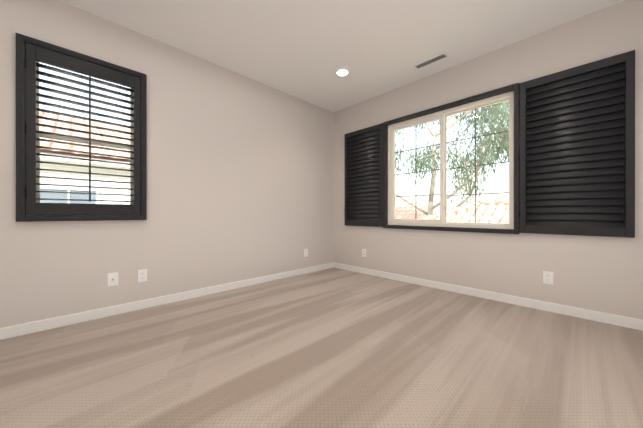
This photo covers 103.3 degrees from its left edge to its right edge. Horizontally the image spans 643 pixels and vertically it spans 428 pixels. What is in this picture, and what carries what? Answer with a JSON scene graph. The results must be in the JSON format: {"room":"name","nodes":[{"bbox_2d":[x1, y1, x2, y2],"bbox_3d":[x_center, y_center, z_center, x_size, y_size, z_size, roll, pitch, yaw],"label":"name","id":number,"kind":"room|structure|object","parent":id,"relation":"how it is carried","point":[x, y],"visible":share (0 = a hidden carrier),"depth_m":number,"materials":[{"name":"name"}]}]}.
{"room":"empty bedroom","nodes":[
{"label":"empty bedroom","id":0,"kind":"room"},
{"bbox_2d":[0,0,332,327],"bbox_3d":[-1.534,-0.424,2.937,5.100,2.745,0.200,0,0,-45],"label":"wall","id":1,"kind":"structure","parent":0,"point":[239,177],"depth_m":2.77,"materials":[{"name":"paint"}]},
{"bbox_2d":[26,61,133,215],"bbox_3d":[-2.118,-0.666,2.318,0.770,1.380,0.133,0,0,-45],"label":"window","id":2,"kind":"structure","parent":1,"relation":"in","point":[65,139],"depth_m":2.29,"materials":[{"name":"beige"}]},
{"bbox_2d":[16,33,146,221],"bbox_3d":[-2.052,-0.666,2.251,0.840,1.450,0.075,0,0,-45],"label":"window shutter","id":3,"kind":"object","parent":2,"relation":"attached to","point":[30,51],"visible":1,"depth_m":2.17,"materials":[{"name":"grey wood"}]},
{"bbox_2d":[107,272,117,286],"bbox_3d":[-1.949,0.612,2.376,0.078,0.122,0.020,0,0,-45],"label":"outlet","id":4,"kind":"object","parent":1,"relation":"attached to","point":[112,279],"visible":1,"depth_m":2.38,"materials":[{"name":"white plastic"}]},
{"bbox_2d":[138,269,146,281],"bbox_3d":[-1.788,0.616,2.541,0.078,0.122,0.009,0,0,-45],"label":"electrical outlet","id":5,"kind":"object","parent":1,"relation":"attached to","point":[142,275],"visible":1,"depth_m":2.54,"materials":[{"name":"white plastic"}]},
{"bbox_2d":[0,262,333,339],"bbox_3d":[-1.459,0.904,2.863,4.700,0.088,0.013,0,0,-45],"label":"baseboard","id":6,"kind":"structure","parent":1,"relation":"attached to","point":[33,327],"depth_m":2.49,"materials":[{"name":"white wood"}]},
{"bbox_2d":[304,249,307,256],"bbox_3d":[-0.247,0.617,4.057,0.078,0.122,0.009,0,0,-45],"label":"electrical outlet","id":7,"kind":"object","parent":1,"relation":"attached to","point":[305,252],"visible":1,"depth_m":4.05,"materials":[{"name":"white plastic"}]},
{"bbox_2d":[0,267,642,427],"bbox_3d":[-0.061,1.010,1.442,5.100,0.120,4.400,0,0,-45],"label":"floor","id":8,"kind":"structure","parent":0,"point":[333,347],"depth_m":1.60,"materials":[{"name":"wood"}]},
{"bbox_2d":[60,0,623,112],"bbox_3d":[-0.061,-1.855,1.439,5.100,0.120,4.400,0,0,-45],"label":"ceiling","id":9,"kind":"structure","parent":0,"point":[304,50],"depth_m":2.52,"materials":[{"name":"white paint"}]},
{"bbox_2d":[335,68,349,76],"bbox_3d":[0.265,-1.791,3.218,0.196,0.012,0.196,0,0,-45],"label":"recessed light","id":10,"kind":"object","parent":9,"relation":"in","point":[341,72],"visible":1,"depth_m":3.21,"materials":[{"name":"white plastic"}]},
{"bbox_2d":[412,52,448,69],"bbox_3d":[1.277,-1.791,2.987,0.125,0.011,0.380,0,0,-45],"label":"ceiling vent","id":11,"kind":"object","parent":9,"relation":"in","point":[432,60],"visible":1,"depth_m":2.98,"materials":[{"name":"grey metal"}]},
{"bbox_2d":[333,0,642,319],"bbox_3d":[1.755,-0.424,3.087,0.200,2.745,4.200,0,0,-45],"label":"wall","id":12,"kind":"structure","parent":0,"point":[603,274],"depth_m":2.65,"materials":[{"name":"paint"}]},
{"bbox_2d":[362,249,365,256],"bbox_3d":[0.675,0.617,4.037,0.009,0.122,0.078,0,0,-45],"label":"electrical outlet","id":13,"kind":"object","parent":12,"relation":"attached to","point":[363,252],"visible":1,"depth_m":4.03,"materials":[{"name":"white plastic"}]},
{"bbox_2d":[388,91,513,228],"bbox_3d":[1.546,-0.572,3.260,0.105,1.480,1.520,0,0,-45],"label":"window","id":14,"kind":"structure","parent":12,"relation":"in","point":[441,116],"depth_m":3.21,"materials":[{"name":"beige"}]},
{"bbox_2d":[345,50,634,237],"bbox_3d":[1.489,-0.572,3.193,0.072,1.560,3.095,0,0,-45],"label":"window shutters","id":15,"kind":"object","parent":14,"relation":"attached to","point":[574,155],"visible":1,"depth_m":2.39,"materials":[{"name":"grey wood"}]},
{"bbox_2d":[334,263,642,330],"bbox_3d":[1.614,0.904,3.081,0.013,0.088,3.987,0,0,-45],"label":"baseboard","id":16,"kind":"structure","parent":12,"relation":"attached to","point":[622,321],"depth_m":2.65,"materials":[{"name":"white wood"}]},
{"bbox_2d":[543,271,553,284],"bbox_3d":[2.209,0.622,2.478,0.009,0.122,0.078,0,0,-45],"label":"electrical outlet","id":17,"kind":"object","parent":12,"relation":"attached to","point":[548,277],"visible":1,"depth_m":2.47,"materials":[{"name":"white plastic"}]},
{"label":"outside","id":18,"kind":"structure","parent":0,"visible":0},
{"bbox_3d":[14.467,4.032,18.546,280.000,0.200,240.000,0,0,-45],"label":"ground","id":19,"kind":"structure","parent":18,"visible":0},
{"bbox_2d":[40,145,129,204],"bbox_3d":[-6.534,1.370,6.381,12.000,5.150,5.880,0,0,-45],"label":"house","id":20,"kind":"structure","parent":19,"relation":"on","point":[85,176],"depth_m":4.74,"materials":[{"name":"white paint"}]},
{"bbox_2d":[40,186,99,203],"bbox_3d":[-4.554,0.181,4.582,0.840,1.330,0.060,0,0,-45],"label":"glazing","id":21,"kind":"object","parent":20,"relation":"attached to","point":[71,196],"depth_m":4.57,"materials":[{"name":"blue"}]},
{"bbox_2d":[39,108,129,160],"bbox_3d":[-5.870,-1.934,5.710,12.010,1.809,4.207,0,0,-45],"label":"tiles","id":22,"kind":"structure","parent":20,"relation":"on","point":[66,132],"depth_m":5.54,"materials":[{"name":"ceramic"}]},
{"bbox_2d":[395,202,439,218],"bbox_3d":[9.377,1.365,25.108,10.049,5.120,11.500,0,0,-45],"label":"house","id":23,"kind":"structure","parent":19,"relation":"on","point":[405,215],"depth_m":23.33,"materials":[{"name":"beige paint"}]},
{"bbox_2d":[395,101,508,215],"bbox_3d":[6.261,-3.344,13.095,10.782,14.579,11.924,0,0,-45],"label":"tree","id":24,"kind":"object","parent":19,"relation":"on","point":[488,118],"depth_m":12.50,"materials":[{"name":"green plant"}]},
{"bbox_2d":[418,199,508,223],"bbox_3d":[7.285,1.748,5.283,6.101,4.396,13.171,0,0,-45],"label":"house","id":25,"kind":"structure","parent":19,"relation":"on","point":[480,213],"depth_m":7.29,"materials":[{"name":"beige paint"}]}
]}

